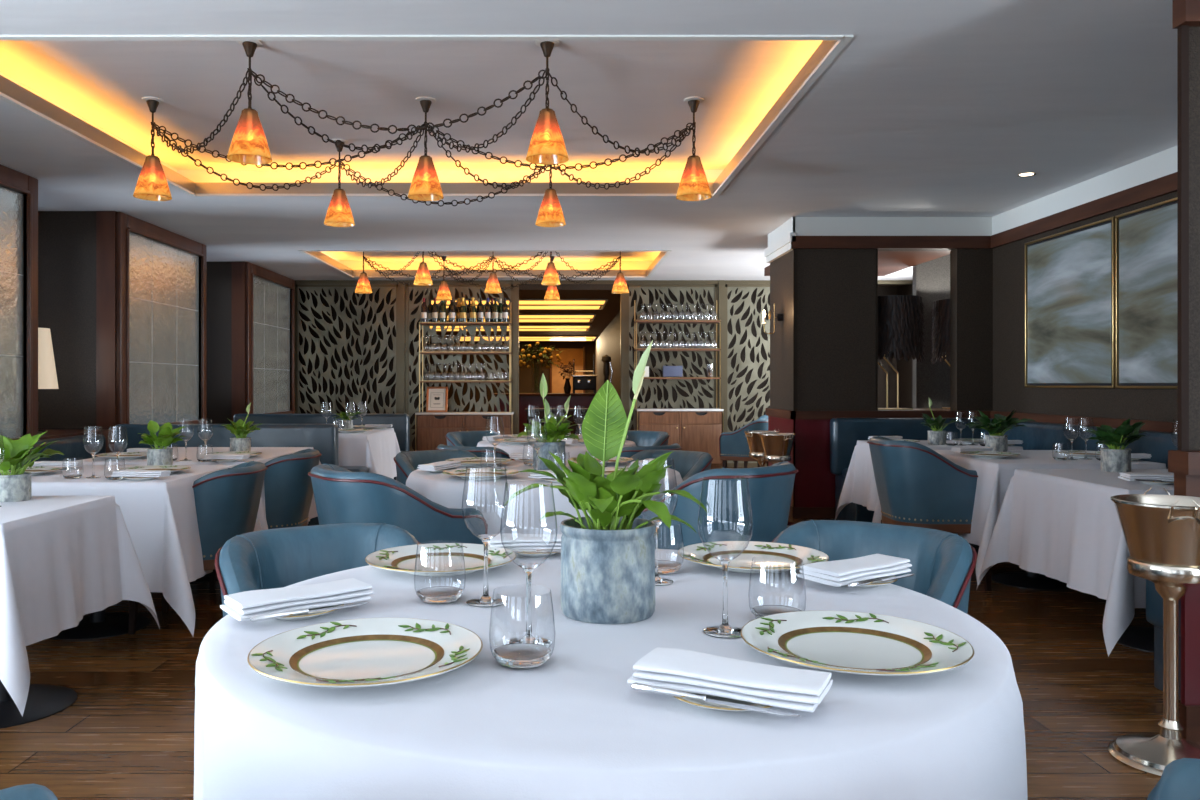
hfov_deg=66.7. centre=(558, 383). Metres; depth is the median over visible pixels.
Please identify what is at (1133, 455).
folded napkin
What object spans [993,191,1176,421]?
wall
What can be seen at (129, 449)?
folded napkin
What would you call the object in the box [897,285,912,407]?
wall
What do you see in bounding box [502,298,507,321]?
wine bottle
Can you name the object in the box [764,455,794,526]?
stand
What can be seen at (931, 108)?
ceiling
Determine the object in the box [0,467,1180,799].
floor
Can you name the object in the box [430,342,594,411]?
wall
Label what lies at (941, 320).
lamp
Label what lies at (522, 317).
recessed light
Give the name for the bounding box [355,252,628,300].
chandelier
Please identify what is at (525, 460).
bread plate
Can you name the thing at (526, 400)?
bar counter
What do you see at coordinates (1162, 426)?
trim
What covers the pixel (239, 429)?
peace lily
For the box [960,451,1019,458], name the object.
dinner plate
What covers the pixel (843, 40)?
trim
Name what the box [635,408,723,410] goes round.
countertop
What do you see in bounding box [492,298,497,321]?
wine bottle
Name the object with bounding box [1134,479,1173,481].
butter knife
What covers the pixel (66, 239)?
wall
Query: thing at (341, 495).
armchair
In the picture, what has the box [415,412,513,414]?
countertop
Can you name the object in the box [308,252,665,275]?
trim
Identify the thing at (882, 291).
wall
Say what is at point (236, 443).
pot
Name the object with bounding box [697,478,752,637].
wine glass
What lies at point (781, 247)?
trim
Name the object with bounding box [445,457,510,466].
dinner plate
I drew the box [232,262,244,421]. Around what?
trim
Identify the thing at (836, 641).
dinner plate
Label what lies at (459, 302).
wine bottle
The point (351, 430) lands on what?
dinner plate
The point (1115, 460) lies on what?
pot
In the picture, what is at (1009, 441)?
folded napkin
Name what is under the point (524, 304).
recessed light
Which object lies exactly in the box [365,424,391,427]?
folded napkin
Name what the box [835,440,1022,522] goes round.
tablecloth
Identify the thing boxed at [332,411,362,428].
peace lily
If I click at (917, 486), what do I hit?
armchair
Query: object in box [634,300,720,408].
shelving unit
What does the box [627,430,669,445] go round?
armchair
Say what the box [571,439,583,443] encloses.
dinner plate
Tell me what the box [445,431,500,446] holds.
armchair
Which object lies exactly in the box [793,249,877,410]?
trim
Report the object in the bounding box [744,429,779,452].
bucket
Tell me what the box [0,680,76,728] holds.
dining table
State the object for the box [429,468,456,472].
bread plate
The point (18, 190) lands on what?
window
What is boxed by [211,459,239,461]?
bread plate
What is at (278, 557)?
armchair
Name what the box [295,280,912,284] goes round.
trim
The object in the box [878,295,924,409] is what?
lamp
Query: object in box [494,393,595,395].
countertop
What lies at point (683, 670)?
folded napkin
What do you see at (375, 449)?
tablecloth
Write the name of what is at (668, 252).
trim
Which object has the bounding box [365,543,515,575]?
dinner plate
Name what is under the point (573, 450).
tablecloth
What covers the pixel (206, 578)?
dining table
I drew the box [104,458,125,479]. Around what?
water tumbler
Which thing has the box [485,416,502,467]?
wine glass
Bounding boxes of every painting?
[1025,217,1114,387]
[1115,197,1176,388]
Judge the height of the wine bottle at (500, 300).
0.342 m
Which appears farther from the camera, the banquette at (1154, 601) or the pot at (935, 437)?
the pot at (935, 437)
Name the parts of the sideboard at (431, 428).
drawer, door, drawer, door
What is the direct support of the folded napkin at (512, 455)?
on the bread plate at (525, 460)
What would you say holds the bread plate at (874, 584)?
on the tablecloth at (570, 726)
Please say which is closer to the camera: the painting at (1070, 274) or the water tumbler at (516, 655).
the water tumbler at (516, 655)
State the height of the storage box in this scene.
0.160 m
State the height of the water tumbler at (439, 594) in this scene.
0.113 m
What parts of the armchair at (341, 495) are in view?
backrest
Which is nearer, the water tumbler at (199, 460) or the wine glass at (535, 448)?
the wine glass at (535, 448)
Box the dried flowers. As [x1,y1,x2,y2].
[557,361,575,393]
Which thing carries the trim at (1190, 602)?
attached to the wall at (1194, 32)
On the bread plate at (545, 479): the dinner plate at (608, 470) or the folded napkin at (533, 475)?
the folded napkin at (533, 475)
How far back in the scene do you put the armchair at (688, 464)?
5.52 m
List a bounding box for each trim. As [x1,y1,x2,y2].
[0,35,852,196]
[38,429,113,452]
[96,211,115,428]
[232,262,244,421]
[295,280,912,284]
[298,250,671,277]
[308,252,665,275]
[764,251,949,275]
[765,232,795,262]
[766,408,1176,432]
[768,146,1176,246]
[768,416,834,506]
[792,172,1176,248]
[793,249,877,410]
[878,409,949,410]
[1168,450,1199,496]
[1173,0,1199,28]
[1177,25,1188,450]
[1181,584,1199,704]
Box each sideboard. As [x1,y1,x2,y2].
[415,412,513,450]
[635,408,723,468]
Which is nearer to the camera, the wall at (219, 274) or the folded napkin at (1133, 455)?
the folded napkin at (1133, 455)
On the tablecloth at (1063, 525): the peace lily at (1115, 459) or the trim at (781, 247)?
the peace lily at (1115, 459)
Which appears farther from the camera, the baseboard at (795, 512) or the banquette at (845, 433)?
the baseboard at (795, 512)
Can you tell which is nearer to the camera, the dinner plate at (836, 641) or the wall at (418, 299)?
the dinner plate at (836, 641)
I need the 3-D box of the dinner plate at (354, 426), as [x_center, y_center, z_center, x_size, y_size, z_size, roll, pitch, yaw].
[-1.900,0.423,8.900,0.357,0.030,0.357,0,0,0]
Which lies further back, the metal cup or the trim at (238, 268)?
the metal cup
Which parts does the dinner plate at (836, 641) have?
sprig stem, sprig stem, sprig stem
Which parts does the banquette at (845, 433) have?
seat, backrest, backrest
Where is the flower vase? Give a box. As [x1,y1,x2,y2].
[519,342,563,391]
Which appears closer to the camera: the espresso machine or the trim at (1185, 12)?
the trim at (1185, 12)
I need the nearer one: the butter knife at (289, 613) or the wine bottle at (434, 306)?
the butter knife at (289, 613)
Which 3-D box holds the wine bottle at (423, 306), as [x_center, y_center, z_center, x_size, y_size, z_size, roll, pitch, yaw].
[-1.900,-1.041,12.800,0.082,0.342,0.082,0,0,0]
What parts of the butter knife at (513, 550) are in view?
handle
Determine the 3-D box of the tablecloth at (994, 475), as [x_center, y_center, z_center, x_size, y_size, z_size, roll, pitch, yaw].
[2.878,0.769,5.528,1.330,0.660,1.506,0,0,0]
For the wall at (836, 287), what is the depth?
8.14 m
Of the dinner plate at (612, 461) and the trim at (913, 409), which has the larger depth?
the trim at (913, 409)
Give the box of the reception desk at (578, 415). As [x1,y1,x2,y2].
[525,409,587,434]
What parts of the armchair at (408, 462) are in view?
backrest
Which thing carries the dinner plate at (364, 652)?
on the tablecloth at (570, 726)
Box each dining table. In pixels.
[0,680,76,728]
[51,608,150,639]
[189,573,218,582]
[991,571,1069,589]
[1117,626,1153,652]
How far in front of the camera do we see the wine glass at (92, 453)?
4.26 m
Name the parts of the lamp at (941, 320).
lamp shade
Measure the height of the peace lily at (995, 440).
0.274 m
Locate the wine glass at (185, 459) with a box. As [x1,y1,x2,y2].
[179,418,191,460]
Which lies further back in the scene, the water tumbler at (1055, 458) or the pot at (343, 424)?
the pot at (343, 424)
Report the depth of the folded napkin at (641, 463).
4.60 m
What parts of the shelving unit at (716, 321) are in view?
post, post, shelf, shelf, shelf, post, post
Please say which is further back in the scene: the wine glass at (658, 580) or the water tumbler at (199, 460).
the water tumbler at (199, 460)
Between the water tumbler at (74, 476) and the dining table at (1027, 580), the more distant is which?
the dining table at (1027, 580)
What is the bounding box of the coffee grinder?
[602,355,612,382]
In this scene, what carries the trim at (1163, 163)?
attached to the wall at (1010, 394)
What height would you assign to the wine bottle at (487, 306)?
0.342 m
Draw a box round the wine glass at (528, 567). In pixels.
[500,483,556,646]
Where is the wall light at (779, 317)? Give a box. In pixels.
[762,304,782,333]
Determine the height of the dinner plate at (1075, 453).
0.028 m
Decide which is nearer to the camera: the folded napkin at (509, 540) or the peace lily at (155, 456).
the folded napkin at (509, 540)
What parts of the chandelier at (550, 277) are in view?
lamp shade, swag chain, swag chain, lamp shade, swag chain, lamp shade, swag chain, swag chain, swag chain, lamp shade, swag chain, swag chain, swag chain, lamp shade, lamp shade, swag chain, swag chain, swag chain, lamp shade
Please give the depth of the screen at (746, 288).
13.14 m
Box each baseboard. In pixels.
[789,506,834,518]
[1179,703,1199,742]
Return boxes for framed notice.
[426,387,447,411]
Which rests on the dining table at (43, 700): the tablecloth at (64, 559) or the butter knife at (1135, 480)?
the tablecloth at (64, 559)
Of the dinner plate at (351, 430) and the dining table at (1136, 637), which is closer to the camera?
the dining table at (1136, 637)
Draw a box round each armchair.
[0,784,57,799]
[128,461,267,633]
[209,449,321,590]
[215,523,420,616]
[308,463,487,543]
[393,449,476,484]
[436,444,514,460]
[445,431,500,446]
[616,443,681,462]
[626,449,712,480]
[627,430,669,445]
[636,461,797,549]
[719,419,767,467]
[744,415,767,467]
[772,520,976,613]
[867,436,991,590]
[1147,758,1199,799]
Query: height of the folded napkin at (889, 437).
0.027 m
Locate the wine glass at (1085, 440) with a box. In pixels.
[1077,430,1089,458]
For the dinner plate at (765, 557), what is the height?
0.030 m
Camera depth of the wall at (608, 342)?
22.09 m
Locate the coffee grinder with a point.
(606, 359)
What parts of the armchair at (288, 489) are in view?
leg, backrest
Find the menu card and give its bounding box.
[644,366,648,376]
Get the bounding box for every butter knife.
[250,602,368,621]
[495,549,560,552]
[631,683,799,715]
[848,574,914,587]
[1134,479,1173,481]
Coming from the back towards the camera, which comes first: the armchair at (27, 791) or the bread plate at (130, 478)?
the bread plate at (130, 478)
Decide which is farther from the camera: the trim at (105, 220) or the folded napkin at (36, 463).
the trim at (105, 220)
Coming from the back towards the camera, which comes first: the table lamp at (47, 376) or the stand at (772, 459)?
the stand at (772, 459)
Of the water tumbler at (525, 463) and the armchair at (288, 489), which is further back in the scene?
the armchair at (288, 489)
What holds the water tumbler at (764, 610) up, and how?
on the tablecloth at (570, 726)
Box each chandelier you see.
[133,40,711,226]
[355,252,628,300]
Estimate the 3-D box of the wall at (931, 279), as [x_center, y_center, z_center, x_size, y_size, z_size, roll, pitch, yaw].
[4.430,-0.147,9.370,1.540,2.694,0.100,0,0,0]
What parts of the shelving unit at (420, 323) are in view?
post, post, shelf, shelf, shelf, post, post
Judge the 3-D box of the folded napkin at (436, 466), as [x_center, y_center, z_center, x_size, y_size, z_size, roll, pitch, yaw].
[-0.596,0.408,4.545,0.115,0.030,0.262,0,0,22]
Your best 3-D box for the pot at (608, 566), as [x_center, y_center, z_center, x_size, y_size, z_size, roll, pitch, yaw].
[0.094,0.353,1.750,0.186,0.172,0.186,0,0,0]
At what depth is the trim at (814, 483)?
8.12 m
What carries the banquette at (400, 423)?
on the floor
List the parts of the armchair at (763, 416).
backrest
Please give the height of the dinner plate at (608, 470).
0.030 m
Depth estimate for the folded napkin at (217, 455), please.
5.10 m
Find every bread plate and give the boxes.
[123,477,155,480]
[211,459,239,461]
[275,604,343,619]
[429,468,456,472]
[515,549,559,556]
[519,459,532,461]
[540,478,559,482]
[673,692,773,710]
[845,575,897,587]
[1140,482,1173,484]
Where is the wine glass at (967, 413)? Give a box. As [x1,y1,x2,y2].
[967,413,979,444]
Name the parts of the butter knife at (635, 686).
handle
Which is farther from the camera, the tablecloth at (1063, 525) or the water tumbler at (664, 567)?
the tablecloth at (1063, 525)
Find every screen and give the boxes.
[295,284,398,413]
[405,284,512,450]
[626,284,717,430]
[724,284,769,466]
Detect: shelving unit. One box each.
[419,302,511,412]
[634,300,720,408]
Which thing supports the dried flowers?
on the bar counter at (526, 400)
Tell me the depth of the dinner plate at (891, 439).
6.76 m
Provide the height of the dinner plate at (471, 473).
0.030 m
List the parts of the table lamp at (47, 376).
lamp shade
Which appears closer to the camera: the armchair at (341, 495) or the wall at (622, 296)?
the armchair at (341, 495)
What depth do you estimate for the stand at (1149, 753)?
2.88 m
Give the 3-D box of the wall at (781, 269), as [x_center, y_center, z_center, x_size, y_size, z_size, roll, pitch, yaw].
[2.205,-0.146,8.621,0.190,2.692,0.958,0,0,0]
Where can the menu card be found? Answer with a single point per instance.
(646, 370)
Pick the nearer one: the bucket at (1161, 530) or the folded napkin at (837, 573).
the folded napkin at (837, 573)
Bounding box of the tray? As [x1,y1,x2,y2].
[572,375,597,376]
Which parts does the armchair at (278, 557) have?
backrest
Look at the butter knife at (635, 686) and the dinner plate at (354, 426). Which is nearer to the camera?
the butter knife at (635, 686)
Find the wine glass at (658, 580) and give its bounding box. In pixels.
[642,458,677,584]
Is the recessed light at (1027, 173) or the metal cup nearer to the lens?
the recessed light at (1027, 173)
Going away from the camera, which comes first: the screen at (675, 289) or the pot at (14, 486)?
the pot at (14, 486)
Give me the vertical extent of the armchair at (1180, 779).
0.793 m
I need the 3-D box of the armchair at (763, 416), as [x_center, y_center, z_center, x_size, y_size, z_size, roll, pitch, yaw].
[2.778,0.803,11.922,0.606,0.793,0.568,0,0,-38]
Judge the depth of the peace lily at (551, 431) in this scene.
4.61 m
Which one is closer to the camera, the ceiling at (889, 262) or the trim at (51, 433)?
the trim at (51, 433)
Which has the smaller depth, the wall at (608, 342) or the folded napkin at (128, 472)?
the folded napkin at (128, 472)
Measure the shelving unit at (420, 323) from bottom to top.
1.570 m
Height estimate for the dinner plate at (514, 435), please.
0.030 m
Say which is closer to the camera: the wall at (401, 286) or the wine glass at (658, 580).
the wine glass at (658, 580)
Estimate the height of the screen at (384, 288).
2.640 m
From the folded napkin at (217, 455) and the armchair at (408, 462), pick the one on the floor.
the armchair at (408, 462)
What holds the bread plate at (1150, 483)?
on the tablecloth at (1063, 525)
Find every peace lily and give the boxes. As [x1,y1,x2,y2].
[0,431,63,501]
[138,420,184,465]
[220,403,259,450]
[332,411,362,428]
[504,340,707,623]
[517,374,578,469]
[540,412,571,438]
[921,397,959,444]
[965,410,1034,451]
[1086,418,1146,472]
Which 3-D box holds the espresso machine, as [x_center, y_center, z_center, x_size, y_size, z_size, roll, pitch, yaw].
[0.460,-0.191,16.480,0.460,0.720,0.480,0,0,0]
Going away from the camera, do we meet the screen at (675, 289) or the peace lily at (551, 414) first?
the peace lily at (551, 414)
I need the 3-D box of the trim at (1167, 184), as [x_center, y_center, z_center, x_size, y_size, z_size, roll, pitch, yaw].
[2.978,-1.265,5.520,1.805,0.110,5.240,0,0,0]
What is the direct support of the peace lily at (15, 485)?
on the tablecloth at (64, 559)
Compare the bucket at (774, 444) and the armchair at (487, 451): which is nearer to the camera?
the armchair at (487, 451)
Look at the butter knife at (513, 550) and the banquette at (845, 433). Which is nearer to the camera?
the butter knife at (513, 550)
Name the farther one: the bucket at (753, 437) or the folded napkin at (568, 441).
the bucket at (753, 437)
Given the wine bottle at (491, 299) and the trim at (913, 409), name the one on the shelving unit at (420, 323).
the wine bottle at (491, 299)
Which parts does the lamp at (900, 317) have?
lamp shade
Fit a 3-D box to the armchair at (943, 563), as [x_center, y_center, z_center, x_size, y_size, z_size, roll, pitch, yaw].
[0.793,0.803,2.448,0.568,0.793,0.606,0,0,39]
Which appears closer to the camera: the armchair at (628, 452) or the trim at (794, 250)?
the armchair at (628, 452)
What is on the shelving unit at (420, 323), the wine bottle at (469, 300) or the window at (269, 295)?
the wine bottle at (469, 300)
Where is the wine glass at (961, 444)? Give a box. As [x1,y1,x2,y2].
[959,429,964,445]
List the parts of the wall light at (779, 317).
arm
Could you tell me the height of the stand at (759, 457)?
0.600 m
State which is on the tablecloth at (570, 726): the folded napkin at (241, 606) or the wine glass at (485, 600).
the wine glass at (485, 600)
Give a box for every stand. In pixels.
[749,452,766,466]
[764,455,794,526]
[1108,556,1199,776]
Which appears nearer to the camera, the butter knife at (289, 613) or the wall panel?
the butter knife at (289, 613)
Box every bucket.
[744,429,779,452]
[759,430,796,455]
[1110,487,1199,567]
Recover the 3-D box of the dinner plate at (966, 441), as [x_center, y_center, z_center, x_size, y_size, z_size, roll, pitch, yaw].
[3.080,0.425,6.720,0.328,0.028,0.328,0,0,-22]
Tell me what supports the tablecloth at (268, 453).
on the dining table at (206, 578)
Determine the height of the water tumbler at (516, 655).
0.113 m
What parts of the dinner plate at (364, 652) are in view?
sprig stem, sprig stem, sprig stem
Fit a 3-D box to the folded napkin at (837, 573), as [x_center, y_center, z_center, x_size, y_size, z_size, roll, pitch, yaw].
[0.658,0.408,2.012,0.262,0.030,0.115,0,0,-35]
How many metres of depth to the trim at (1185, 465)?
3.04 m
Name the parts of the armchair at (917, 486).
backrest, seat rail, nailhead trim, leg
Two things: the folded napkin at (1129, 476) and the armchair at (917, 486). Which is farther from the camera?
the armchair at (917, 486)
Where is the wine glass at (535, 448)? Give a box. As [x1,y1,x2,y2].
[529,418,545,475]
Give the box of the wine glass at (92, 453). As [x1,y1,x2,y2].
[83,426,102,477]
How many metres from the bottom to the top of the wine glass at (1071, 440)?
0.239 m
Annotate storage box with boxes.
[663,366,682,376]
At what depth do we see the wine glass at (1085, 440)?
5.32 m
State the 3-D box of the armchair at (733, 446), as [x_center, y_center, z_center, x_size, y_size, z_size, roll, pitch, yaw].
[2.271,0.803,10.782,0.606,0.793,0.568,0,0,30]
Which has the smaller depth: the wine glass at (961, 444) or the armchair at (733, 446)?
the wine glass at (961, 444)
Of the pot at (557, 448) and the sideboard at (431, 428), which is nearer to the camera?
the pot at (557, 448)
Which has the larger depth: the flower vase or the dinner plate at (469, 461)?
the flower vase
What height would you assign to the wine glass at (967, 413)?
0.239 m
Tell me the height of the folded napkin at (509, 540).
0.030 m
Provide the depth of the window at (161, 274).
8.68 m
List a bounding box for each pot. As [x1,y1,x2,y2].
[0,472,31,501]
[147,448,172,465]
[230,437,250,450]
[339,420,352,428]
[533,441,565,469]
[560,516,655,623]
[927,430,945,444]
[985,435,1007,451]
[1100,448,1131,472]
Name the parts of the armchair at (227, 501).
leg, leg, seat rail, backrest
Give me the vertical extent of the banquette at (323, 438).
0.875 m
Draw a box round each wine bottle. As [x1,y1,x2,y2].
[421,298,426,321]
[427,299,431,321]
[432,298,437,321]
[440,301,445,321]
[449,298,454,321]
[456,298,460,321]
[460,297,466,321]
[467,299,470,321]
[469,297,475,321]
[478,298,483,321]
[485,298,490,321]
[491,299,492,321]
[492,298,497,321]
[498,299,501,321]
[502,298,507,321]
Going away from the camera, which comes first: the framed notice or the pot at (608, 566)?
the pot at (608, 566)
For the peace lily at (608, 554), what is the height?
0.524 m
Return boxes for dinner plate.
[0,466,61,475]
[95,452,146,459]
[119,465,190,473]
[204,451,261,455]
[247,618,482,686]
[338,428,372,432]
[353,425,377,428]
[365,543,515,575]
[442,468,517,479]
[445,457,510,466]
[494,438,539,444]
[511,434,537,438]
[568,456,632,465]
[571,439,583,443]
[601,467,640,477]
[678,541,828,572]
[740,611,973,675]
[891,439,919,441]
[952,438,984,443]
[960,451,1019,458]
[1055,450,1100,457]
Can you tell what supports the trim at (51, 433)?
attached to the wall at (66, 239)
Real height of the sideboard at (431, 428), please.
0.800 m
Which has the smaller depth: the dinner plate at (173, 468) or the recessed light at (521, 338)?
the dinner plate at (173, 468)
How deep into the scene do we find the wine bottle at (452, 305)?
12.77 m
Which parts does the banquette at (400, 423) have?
backrest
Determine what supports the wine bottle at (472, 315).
on the shelving unit at (420, 323)
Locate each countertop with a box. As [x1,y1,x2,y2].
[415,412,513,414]
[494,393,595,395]
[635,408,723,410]
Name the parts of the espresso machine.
rail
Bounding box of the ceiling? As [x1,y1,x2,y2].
[0,0,1176,341]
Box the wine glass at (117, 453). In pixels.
[108,434,127,469]
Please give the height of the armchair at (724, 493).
0.872 m
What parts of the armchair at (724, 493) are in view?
backrest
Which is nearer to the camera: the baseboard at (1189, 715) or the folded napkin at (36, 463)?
the baseboard at (1189, 715)
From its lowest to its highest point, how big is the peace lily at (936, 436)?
0.344 m
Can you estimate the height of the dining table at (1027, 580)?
0.754 m
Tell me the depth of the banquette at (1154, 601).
3.56 m
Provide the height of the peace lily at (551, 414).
0.227 m
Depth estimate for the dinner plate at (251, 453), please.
5.53 m
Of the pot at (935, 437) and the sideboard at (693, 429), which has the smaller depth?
the pot at (935, 437)
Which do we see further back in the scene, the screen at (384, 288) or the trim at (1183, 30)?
the screen at (384, 288)
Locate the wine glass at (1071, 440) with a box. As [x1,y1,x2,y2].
[1063,418,1078,459]
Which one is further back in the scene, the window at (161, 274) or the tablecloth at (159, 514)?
the window at (161, 274)
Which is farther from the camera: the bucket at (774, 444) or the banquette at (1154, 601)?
the bucket at (774, 444)
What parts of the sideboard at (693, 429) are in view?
drawer, door, drawer, door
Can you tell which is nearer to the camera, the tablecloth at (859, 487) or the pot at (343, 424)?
the tablecloth at (859, 487)
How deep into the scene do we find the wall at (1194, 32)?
3.08 m
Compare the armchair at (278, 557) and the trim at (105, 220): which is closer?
the armchair at (278, 557)
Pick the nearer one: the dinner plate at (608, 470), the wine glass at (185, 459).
the dinner plate at (608, 470)
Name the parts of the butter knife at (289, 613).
handle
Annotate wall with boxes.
[38,211,95,428]
[207,262,282,423]
[299,288,429,450]
[399,280,404,413]
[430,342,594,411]
[513,280,518,434]
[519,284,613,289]
[595,312,619,397]
[620,293,625,412]
[629,287,896,461]
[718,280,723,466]
[770,250,792,410]
[797,249,992,410]
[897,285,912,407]
[913,254,949,408]
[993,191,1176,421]
[1189,27,1199,449]
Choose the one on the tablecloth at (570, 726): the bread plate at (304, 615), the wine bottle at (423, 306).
the bread plate at (304, 615)
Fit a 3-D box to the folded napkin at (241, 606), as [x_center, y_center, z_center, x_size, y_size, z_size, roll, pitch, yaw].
[-0.497,0.408,1.742,0.262,0.030,0.115,0,0,-38]
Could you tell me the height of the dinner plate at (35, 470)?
0.028 m
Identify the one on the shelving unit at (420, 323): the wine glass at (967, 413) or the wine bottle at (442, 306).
the wine bottle at (442, 306)
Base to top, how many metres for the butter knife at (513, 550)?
0.011 m
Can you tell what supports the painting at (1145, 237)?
attached to the wall at (1010, 394)
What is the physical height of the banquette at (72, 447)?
0.800 m
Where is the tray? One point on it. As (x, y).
(572, 375)
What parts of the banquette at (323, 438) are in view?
seat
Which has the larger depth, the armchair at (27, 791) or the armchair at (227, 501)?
the armchair at (227, 501)
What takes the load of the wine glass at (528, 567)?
on the tablecloth at (570, 726)
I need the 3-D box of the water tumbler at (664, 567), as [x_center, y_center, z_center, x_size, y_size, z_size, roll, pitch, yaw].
[0.240,0.382,2.130,0.105,0.113,0.105,0,0,0]
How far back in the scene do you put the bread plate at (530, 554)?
2.30 m
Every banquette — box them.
[26,434,105,466]
[114,424,368,525]
[234,414,409,479]
[830,418,1176,521]
[1146,580,1180,699]
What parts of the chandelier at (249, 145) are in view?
lamp shade, hanging chain, swag chain, swag chain, lamp shade, hanging chain, swag chain, swag chain, lamp shade, hanging chain, swag chain, swag chain, hanging chain, lamp shade, swag chain, swag chain, swag chain, rod, hanging chain, lamp shade, lamp shade, hanging chain, swag chain, swag chain, swag chain, lamp shade, hanging chain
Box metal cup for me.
[706,364,712,376]
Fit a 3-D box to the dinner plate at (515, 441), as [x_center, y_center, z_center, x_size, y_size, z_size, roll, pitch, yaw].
[-0.296,0.423,6.674,0.357,0.030,0.357,0,0,-45]
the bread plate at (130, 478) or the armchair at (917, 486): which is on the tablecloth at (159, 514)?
the bread plate at (130, 478)
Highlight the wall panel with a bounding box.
[550,347,584,392]
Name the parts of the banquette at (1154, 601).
seat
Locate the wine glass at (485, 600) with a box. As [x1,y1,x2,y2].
[462,465,509,606]
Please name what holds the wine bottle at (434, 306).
on the shelving unit at (420, 323)
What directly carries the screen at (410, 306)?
on the floor
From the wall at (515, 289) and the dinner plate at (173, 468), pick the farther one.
the wall at (515, 289)
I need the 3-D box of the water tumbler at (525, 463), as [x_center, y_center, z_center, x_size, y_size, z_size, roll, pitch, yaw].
[-0.143,0.382,4.890,0.105,0.113,0.105,0,0,0]
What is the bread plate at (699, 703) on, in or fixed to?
on the tablecloth at (570, 726)
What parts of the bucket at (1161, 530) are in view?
handle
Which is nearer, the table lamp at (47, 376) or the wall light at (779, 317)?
the table lamp at (47, 376)
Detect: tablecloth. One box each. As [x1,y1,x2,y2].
[0,496,159,716]
[31,465,260,635]
[76,447,320,529]
[194,549,1027,799]
[338,428,399,478]
[406,460,682,533]
[476,438,635,459]
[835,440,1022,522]
[934,450,1165,584]
[976,469,1173,656]
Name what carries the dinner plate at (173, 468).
on the tablecloth at (159, 514)
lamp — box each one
[38,328,58,432]
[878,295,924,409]
[931,299,949,408]
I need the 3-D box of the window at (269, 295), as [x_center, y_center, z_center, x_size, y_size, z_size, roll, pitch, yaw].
[-3.800,-0.505,12.075,0.060,1.971,1.950,0,0,0]
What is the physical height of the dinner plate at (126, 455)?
0.028 m
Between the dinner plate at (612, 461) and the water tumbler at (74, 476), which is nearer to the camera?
the water tumbler at (74, 476)
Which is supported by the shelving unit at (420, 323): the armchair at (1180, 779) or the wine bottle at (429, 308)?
the wine bottle at (429, 308)
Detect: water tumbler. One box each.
[62,464,83,478]
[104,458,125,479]
[196,445,211,461]
[414,544,465,602]
[489,590,555,667]
[524,462,532,465]
[658,526,683,573]
[748,563,805,618]
[946,443,956,445]
[1052,443,1069,459]
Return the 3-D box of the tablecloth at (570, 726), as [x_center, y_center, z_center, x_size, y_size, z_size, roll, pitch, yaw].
[0.087,0.726,1.751,1.511,0.572,1.517,0,0,0]
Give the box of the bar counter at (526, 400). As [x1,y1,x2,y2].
[494,393,595,432]
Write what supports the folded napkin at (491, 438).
on the bread plate
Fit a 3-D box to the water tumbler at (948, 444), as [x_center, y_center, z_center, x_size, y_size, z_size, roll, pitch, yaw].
[2.800,0.391,6.490,0.089,0.096,0.089,0,0,0]
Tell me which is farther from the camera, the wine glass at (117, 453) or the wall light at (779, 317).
the wall light at (779, 317)
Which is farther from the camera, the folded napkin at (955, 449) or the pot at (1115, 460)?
the folded napkin at (955, 449)
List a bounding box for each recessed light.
[430,325,590,330]
[431,299,607,309]
[447,314,595,321]
[448,336,596,340]
[1017,172,1035,176]
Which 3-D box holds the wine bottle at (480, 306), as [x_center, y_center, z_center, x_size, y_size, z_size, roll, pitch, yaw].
[-1.100,-1.041,12.800,0.082,0.342,0.082,0,0,0]
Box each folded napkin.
[33,461,82,466]
[111,469,170,476]
[127,448,147,451]
[202,453,249,459]
[220,578,373,620]
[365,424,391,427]
[417,461,461,470]
[482,435,510,440]
[488,533,561,549]
[509,453,532,458]
[528,470,567,478]
[557,439,577,443]
[627,647,831,711]
[629,458,653,467]
[796,554,911,586]
[868,436,901,438]
[950,447,992,451]
[983,440,1022,443]
[1100,453,1151,457]
[1118,472,1173,480]
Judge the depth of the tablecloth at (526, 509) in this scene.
3.98 m
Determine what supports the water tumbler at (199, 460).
on the tablecloth at (268, 453)
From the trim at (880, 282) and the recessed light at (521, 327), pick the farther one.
the recessed light at (521, 327)
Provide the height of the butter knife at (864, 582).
0.011 m
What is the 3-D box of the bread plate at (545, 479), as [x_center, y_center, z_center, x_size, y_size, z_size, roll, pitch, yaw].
[0.002,0.431,4.095,0.175,0.016,0.175,0,0,0]
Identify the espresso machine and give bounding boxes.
[572,354,597,392]
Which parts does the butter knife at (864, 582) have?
handle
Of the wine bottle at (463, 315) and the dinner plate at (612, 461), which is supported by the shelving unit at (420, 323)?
the wine bottle at (463, 315)

